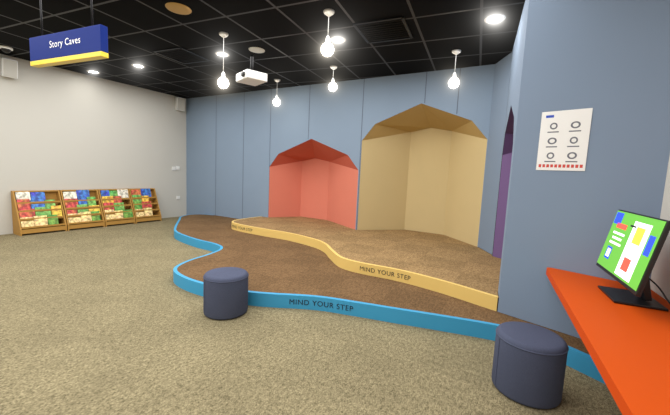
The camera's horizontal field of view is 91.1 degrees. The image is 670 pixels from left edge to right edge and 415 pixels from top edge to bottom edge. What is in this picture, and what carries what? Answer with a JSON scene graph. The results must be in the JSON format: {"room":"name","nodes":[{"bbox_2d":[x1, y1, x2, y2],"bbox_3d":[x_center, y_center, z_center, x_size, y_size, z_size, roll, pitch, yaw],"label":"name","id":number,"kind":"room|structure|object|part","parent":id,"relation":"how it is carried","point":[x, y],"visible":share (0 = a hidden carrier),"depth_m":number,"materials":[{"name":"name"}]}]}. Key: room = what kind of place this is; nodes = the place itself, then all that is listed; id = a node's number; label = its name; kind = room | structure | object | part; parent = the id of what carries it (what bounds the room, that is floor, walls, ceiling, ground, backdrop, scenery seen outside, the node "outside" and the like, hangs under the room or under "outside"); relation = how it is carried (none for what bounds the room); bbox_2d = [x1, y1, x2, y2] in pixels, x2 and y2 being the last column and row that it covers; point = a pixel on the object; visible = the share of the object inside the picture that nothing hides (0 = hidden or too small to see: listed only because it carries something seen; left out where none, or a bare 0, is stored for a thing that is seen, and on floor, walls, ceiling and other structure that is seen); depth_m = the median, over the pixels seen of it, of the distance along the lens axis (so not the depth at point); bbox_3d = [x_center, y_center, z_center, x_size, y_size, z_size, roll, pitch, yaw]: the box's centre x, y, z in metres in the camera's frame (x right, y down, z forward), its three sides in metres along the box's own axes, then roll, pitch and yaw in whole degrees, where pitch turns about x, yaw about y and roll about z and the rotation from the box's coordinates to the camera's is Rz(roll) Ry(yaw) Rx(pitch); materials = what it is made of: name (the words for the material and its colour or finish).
{"room":"children's library","nodes":[
{"label":"children's library","id":0,"kind":"room"},
{"bbox_2d":[0,54,185,234],"bbox_3d":[-5.810,-0.838,3.782,0.001,2.730,9.190,6,7,30],"label":"wall","id":1,"kind":"structure","parent":0,"point":[61,129],"depth_m":5.92,"materials":[{"name":"white paint"}]},
{"bbox_2d":[0,57,17,78],"bbox_3d":[-4.896,-2.094,4.943,0.183,0.282,0.172,7,7,35],"label":"wall speaker","id":2,"kind":"object","parent":1,"relation":"attached to","point":[8,67],"visible":1,"depth_m":4.90,"materials":[{"name":"white plastic"}]},
{"bbox_2d":[3,59,16,77],"bbox_3d":[-4.844,-2.074,4.907,0.004,0.242,0.150,21,15,32],"label":"speaker grille","id":3,"kind":"object","parent":2,"relation":"attached to","point":[9,65],"depth_m":4.90,"materials":[{"name":"grey plastic"}]},
{"bbox_2d":[175,97,185,110],"bbox_3d":[-3.472,-2.320,7.376,0.180,0.293,0.184,-3,9,-45],"label":"wall speaker","id":4,"kind":"object","parent":1,"relation":"attached to","point":[179,102],"visible":1,"depth_m":7.33,"materials":[{"name":"white plastic"}]},
{"bbox_2d":[177,98,184,110],"bbox_3d":[-3.428,-2.299,7.333,0.156,0.252,0.004,-3,21,-45],"label":"speaker grille","id":5,"kind":"object","parent":4,"relation":"attached to","point":[181,102],"depth_m":7.33,"materials":[{"name":"white plastic"}]},
{"bbox_2d":[0,0,524,98],"bbox_3d":[-1.227,-1.783,1.733,10.170,0.001,10.400,6,7,30],"label":"ceiling","id":6,"kind":"structure","parent":0,"point":[292,34],"depth_m":3.83,"materials":[{"name":"black tile"}]},
{"bbox_2d":[0,45,12,52],"bbox_3d":[-4.604,-2.204,4.605,0.140,0.078,0.140,6,7,30],"label":"security camera","id":7,"kind":"object","parent":6,"relation":"attached to","point":[6,49],"visible":1,"depth_m":4.57,"materials":[{"name":"white plastic"}]},
{"bbox_2d":[29,0,108,67],"bbox_3d":[-2.361,-1.620,2.884,1.020,0.668,0.064,5,7,22],"label":"hanging sign","id":8,"kind":"object","parent":6,"relation":"hanging from","point":[90,43],"visible":1,"depth_m":2.85,"materials":[{"name":"blue painted plastic"},{"name":"yellow plastic"},{"name":"dark metal"}]},
{"bbox_3d":[-2.687,-1.774,3.008,0.014,0.418,0.013,5,7,22],"label":"hanger rod","id":9,"kind":"part","parent":8,"relation":"part of","materials":[{"name":"black metal"}]},
{"bbox_3d":[-2.024,-1.714,2.734,0.014,0.418,0.013,5,7,22],"label":"hanger rod","id":10,"kind":"part","parent":8,"relation":"part of","materials":[{"name":"black metal"}]},
{"bbox_2d":[87,70,99,73],"bbox_3d":[-4.157,-2.331,5.660,0.190,0.010,0.190,6,7,30],"label":"recessed light","id":11,"kind":"object","parent":6,"relation":"in","point":[90,71],"visible":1,"depth_m":5.65,"materials":[{"name":"white plastic"}]},
{"bbox_2d":[131,64,144,67],"bbox_3d":[-3.102,-2.232,5.187,0.190,0.010,0.190,6,7,30],"label":"recessed light","id":12,"kind":"object","parent":6,"relation":"in","point":[134,65],"visible":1,"depth_m":5.17,"materials":[{"name":"white plastic"}]},
{"bbox_2d":[165,2,191,14],"bbox_3d":[-1.537,-1.951,3.233,0.238,0.010,0.238,6,7,30],"label":"ceiling speaker","id":13,"kind":"object","parent":6,"relation":"attached to","point":[178,8],"depth_m":3.21},
{"bbox_2d":[153,47,209,63],"bbox_3d":[-2.142,-2.124,4.619,0.530,0.016,0.530,5,7,23],"label":"ceiling vent","id":14,"kind":"object","parent":6,"relation":"in","point":[182,55],"visible":1,"depth_m":4.60,"materials":[{"name":"black metal"}]},
{"bbox_2d":[215,51,229,56],"bbox_3d":[-1.533,-2.084,4.475,0.190,0.010,0.190,6,7,30],"label":"recessed light","id":15,"kind":"object","parent":6,"relation":"in","point":[218,53],"visible":0.94,"depth_m":4.47,"materials":[{"name":"white plastic"}]},
{"bbox_2d":[218,32,228,88],"bbox_3d":[-1.296,-1.698,3.822,0.126,0.613,0.126,6,7,30],"label":"pendant light","id":16,"kind":"object","parent":6,"relation":"hanging from","point":[223,83],"visible":1,"depth_m":3.81,"materials":[{"name":"white glass"}]},
{"bbox_3d":[-1.307,-1.457,3.848,0.126,0.126,0.126,6,7,30],"label":"globe bulb","id":17,"kind":"part","parent":16,"relation":"part of","materials":[{"name":"white glass"}]},
{"bbox_3d":[-1.293,-1.771,3.815,0.007,0.393,0.007,6,7,30],"label":"cord","id":18,"kind":"part","parent":16,"relation":"part of","materials":[{"name":"white plastic"}]},
{"bbox_2d":[236,55,266,85],"bbox_3d":[-1.150,-1.895,4.484,0.331,0.354,0.360,-2,8,-40],"label":"projector","id":19,"kind":"object","parent":6,"relation":"attached to","point":[248,76],"visible":1,"depth_m":4.42,"materials":[{"name":"white plastic"}]},
{"bbox_2d":[249,47,264,52],"bbox_3d":[-1.014,-2.037,4.265,0.208,0.010,0.208,6,7,30],"label":"ceiling speaker","id":20,"kind":"object","parent":6,"relation":"attached to","point":[253,49],"depth_m":4.25},
{"bbox_2d":[273,79,279,105],"bbox_3d":[-0.997,-1.968,5.650,0.126,0.440,0.126,6,7,30],"label":"pendant light","id":21,"kind":"object","parent":6,"relation":"hanging from","point":[276,102],"visible":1,"depth_m":5.62,"materials":[{"name":"white glass"}]},
{"bbox_3d":[-1.004,-1.812,5.666,0.126,0.126,0.126,6,7,30],"label":"globe bulb","id":22,"kind":"part","parent":21,"relation":"part of","materials":[{"name":"white glass"}]},
{"bbox_2d":[321,8,334,56],"bbox_3d":[-0.067,-1.672,3.171,0.126,0.414,0.126,6,7,30],"label":"pendant light","id":23,"kind":"object","parent":6,"relation":"hanging from","point":[327,49],"visible":1,"depth_m":3.14,"materials":[{"name":"white glass"}]},
{"bbox_3d":[-0.073,-1.530,3.186,0.126,0.126,0.126,6,7,30],"label":"globe bulb","id":24,"kind":"part","parent":23,"relation":"part of","materials":[{"name":"white glass"}]},
{"bbox_2d":[328,65,336,91],"bbox_3d":[-0.029,-1.878,4.811,0.126,0.351,0.126,6,7,30],"label":"pendant light","id":25,"kind":"object","parent":6,"relation":"hanging from","point":[332,86],"visible":1,"depth_m":4.78,"materials":[{"name":"white glass"}]},
{"bbox_3d":[-0.034,-1.767,4.823,0.126,0.126,0.126,6,7,30],"label":"globe bulb","id":26,"kind":"part","parent":25,"relation":"part of","materials":[{"name":"white glass"}]},
{"bbox_2d":[330,36,345,42],"bbox_3d":[0.034,-1.940,3.809,0.190,0.010,0.190,6,7,30],"label":"recessed light","id":27,"kind":"object","parent":6,"relation":"in","point":[336,39],"visible":1,"depth_m":3.80,"materials":[{"name":"white plastic"}]},
{"bbox_2d":[353,16,412,43],"bbox_3d":[0.524,-1.884,3.521,0.530,0.016,0.530,5,7,23],"label":"ceiling vent","id":28,"kind":"object","parent":6,"relation":"in","point":[395,28],"visible":1,"depth_m":3.49,"materials":[{"name":"black metal"}]},
{"bbox_2d":[448,49,460,87],"bbox_3d":[1.462,-1.679,4.008,0.126,0.440,0.126,6,7,30],"label":"pendant light","id":29,"kind":"object","parent":6,"relation":"hanging from","point":[453,82],"visible":1,"depth_m":3.98,"materials":[{"name":"white glass"}]},
{"bbox_3d":[1.454,-1.523,4.025,0.126,0.126,0.126,6,7,30],"label":"globe bulb","id":30,"kind":"part","parent":29,"relation":"part of","materials":[{"name":"white glass"}]},
{"bbox_2d":[484,14,505,23],"bbox_3d":[1.528,-1.801,3.143,0.190,0.010,0.190,6,7,30],"label":"recessed light","id":31,"kind":"object","parent":6,"relation":"in","point":[495,18],"visible":1,"depth_m":3.13,"materials":[{"name":"white plastic"}]},
{"bbox_2d":[0,216,621,414],"bbox_3d":[-1.351,0.929,2.024,10.170,0.001,10.400,6,7,30],"label":"floor","id":32,"kind":"structure","parent":0,"point":[95,320],"depth_m":2.16,"materials":[{"name":"beige carpet"}]},
{"bbox_2d":[11,190,66,235],"bbox_3d":[-4.810,0.070,5.364,0.300,0.680,0.595,6,7,30],"label":"bookshelf","id":33,"kind":"object","parent":32,"relation":"on","point":[33,211],"visible":1,"depth_m":5.30,"materials":[{"name":"brown wood"}]},
{"bbox_2d":[15,192,61,226],"bbox_3d":[-4.787,0.025,5.346,0.202,0.556,0.538,6,7,30],"label":"books","id":34,"kind":"object","parent":33,"relation":"on","point":[42,207],"depth_m":5.30,"materials":[{"name":"multicoloured paper"}]},
{"bbox_2d":[59,189,104,230],"bbox_3d":[-4.511,0.029,5.877,0.300,0.680,0.565,6,7,30],"label":"bookshelf","id":35,"kind":"object","parent":32,"relation":"on","point":[82,208],"visible":0.98,"depth_m":5.83,"materials":[{"name":"brown wood"}]},
{"bbox_2d":[63,190,100,222],"bbox_3d":[-4.492,-0.022,5.860,0.212,0.568,0.507,6,7,30],"label":"books","id":36,"kind":"object","parent":35,"relation":"on","point":[71,201],"depth_m":5.83,"materials":[{"name":"multicoloured paper"}]},
{"bbox_2d":[97,189,134,226],"bbox_3d":[-4.227,-0.011,6.364,0.300,0.680,0.535,6,7,30],"label":"bookshelf","id":37,"kind":"object","parent":32,"relation":"on","point":[116,204],"visible":0.95,"depth_m":6.32,"materials":[{"name":"brown wood"}]},
{"bbox_2d":[128,188,161,223],"bbox_3d":[-3.952,-0.049,6.835,0.300,0.680,0.530,6,7,30],"label":"bookshelf","id":38,"kind":"object","parent":32,"relation":"on","point":[144,201],"visible":0.93,"depth_m":6.80,"materials":[{"name":"brown wood"}]},
{"bbox_2d":[131,188,152,216],"bbox_3d":[-3.952,-0.098,6.785,0.212,0.570,0.394,6,7,30],"label":"books","id":39,"kind":"object","parent":38,"relation":"on","point":[142,207],"depth_m":6.75,"materials":[{"name":"multicoloured paper"}]},
{"bbox_2d":[203,267,248,319],"bbox_3d":[-0.903,0.701,2.731,0.358,0.344,0.358,6,7,30],"label":"stool","id":40,"kind":"object","parent":32,"relation":"on","point":[225,289],"visible":1,"depth_m":2.59,"materials":[{"name":"fabric"}]},
{"bbox_2d":[173,214,604,383],"bbox_3d":[-0.757,0.568,4.512,7.119,0.240,3.037,6,7,30],"label":"stage platform","id":41,"kind":"object","parent":32,"relation":"on","point":[434,285],"visible":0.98,"depth_m":3.41,"materials":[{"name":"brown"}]},
{"bbox_2d":[491,321,568,408],"bbox_3d":[1.106,0.883,1.886,0.358,0.344,0.358,6,7,30],"label":"stool","id":42,"kind":"object","parent":32,"relation":"on","point":[529,366],"visible":1,"depth_m":1.75,"materials":[{"name":"fabric"}]},
{"bbox_2d":[546,267,669,414],"bbox_3d":[0.380,0.990,-0.526,0.517,0.580,6.378,6,7,25],"label":"computer desk","id":43,"kind":"object","parent":32,"relation":"on","point":[628,345],"visible":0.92,"depth_m":1.34,"materials":[{"name":"orange laminate"}]},
{"bbox_2d":[596,209,669,310],"bbox_3d":[1.657,0.272,1.772,0.290,0.471,0.622,5,6,19],"label":"computer monitor","id":44,"kind":"object","parent":43,"relation":"on","point":[634,242],"visible":1,"depth_m":1.72,"materials":[{"name":"black plastic"}]},
{"bbox_2d":[186,64,494,246],"bbox_3d":[-0.712,-0.857,6.137,6.460,2.730,0.002,6,7,30],"label":"wall","id":45,"kind":"structure","parent":0,"point":[233,140],"depth_m":6.23,"materials":[{"name":"blue paint"}]},
{"bbox_2d":[268,139,357,229],"bbox_3d":[-0.313,-0.496,6.273,1.950,1.540,0.626,6,7,30],"label":"reading nook","id":46,"kind":"object","parent":45,"relation":"attached to","point":[311,181],"visible":1,"depth_m":6.56,"materials":[{"name":"red paint"}]},
{"bbox_2d":[357,103,486,246],"bbox_3d":[1.405,-0.565,5.299,1.900,2.040,0.686,6,7,30],"label":"reading nook","id":47,"kind":"object","parent":45,"relation":"attached to","point":[422,170],"visible":1,"depth_m":5.52,"materials":[{"name":"beige paint"}]},
{"bbox_2d":[478,0,669,338],"bbox_3d":[1.726,-0.497,3.245,0.611,2.607,2.603,3,6,2],"label":"wall","id":48,"kind":"structure","parent":0,"point":[611,58],"depth_m":2.28,"materials":[{"name":"blue paint"}]},
{"bbox_2d":[490,107,513,291],"bbox_3d":[1.972,-0.157,3.288,0.576,1.710,1.440,5,7,23],"label":"reading nook","id":49,"kind":"object","parent":48,"relation":"attached to","point":[508,142],"visible":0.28,"depth_m":3.98,"materials":[{"name":"purple paint"}]},
{"bbox_2d":[536,108,592,170],"bbox_3d":[1.609,-0.473,2.325,0.001,0.420,0.297,-3,8,-43],"label":"poster","id":50,"kind":"object","parent":48,"relation":"attached to","point":[564,135],"visible":1,"depth_m":2.32,"materials":[{"name":"white paper"}]},
{"bbox_2d":[650,156,669,300],"bbox_3d":[0.455,-0.017,-1.192,0.001,2.730,7.000,6,7,25],"label":"wall","id":51,"kind":"structure","parent":0,"point":[660,275],"depth_m":1.91,"materials":[{"name":"white paint"}]}
]}

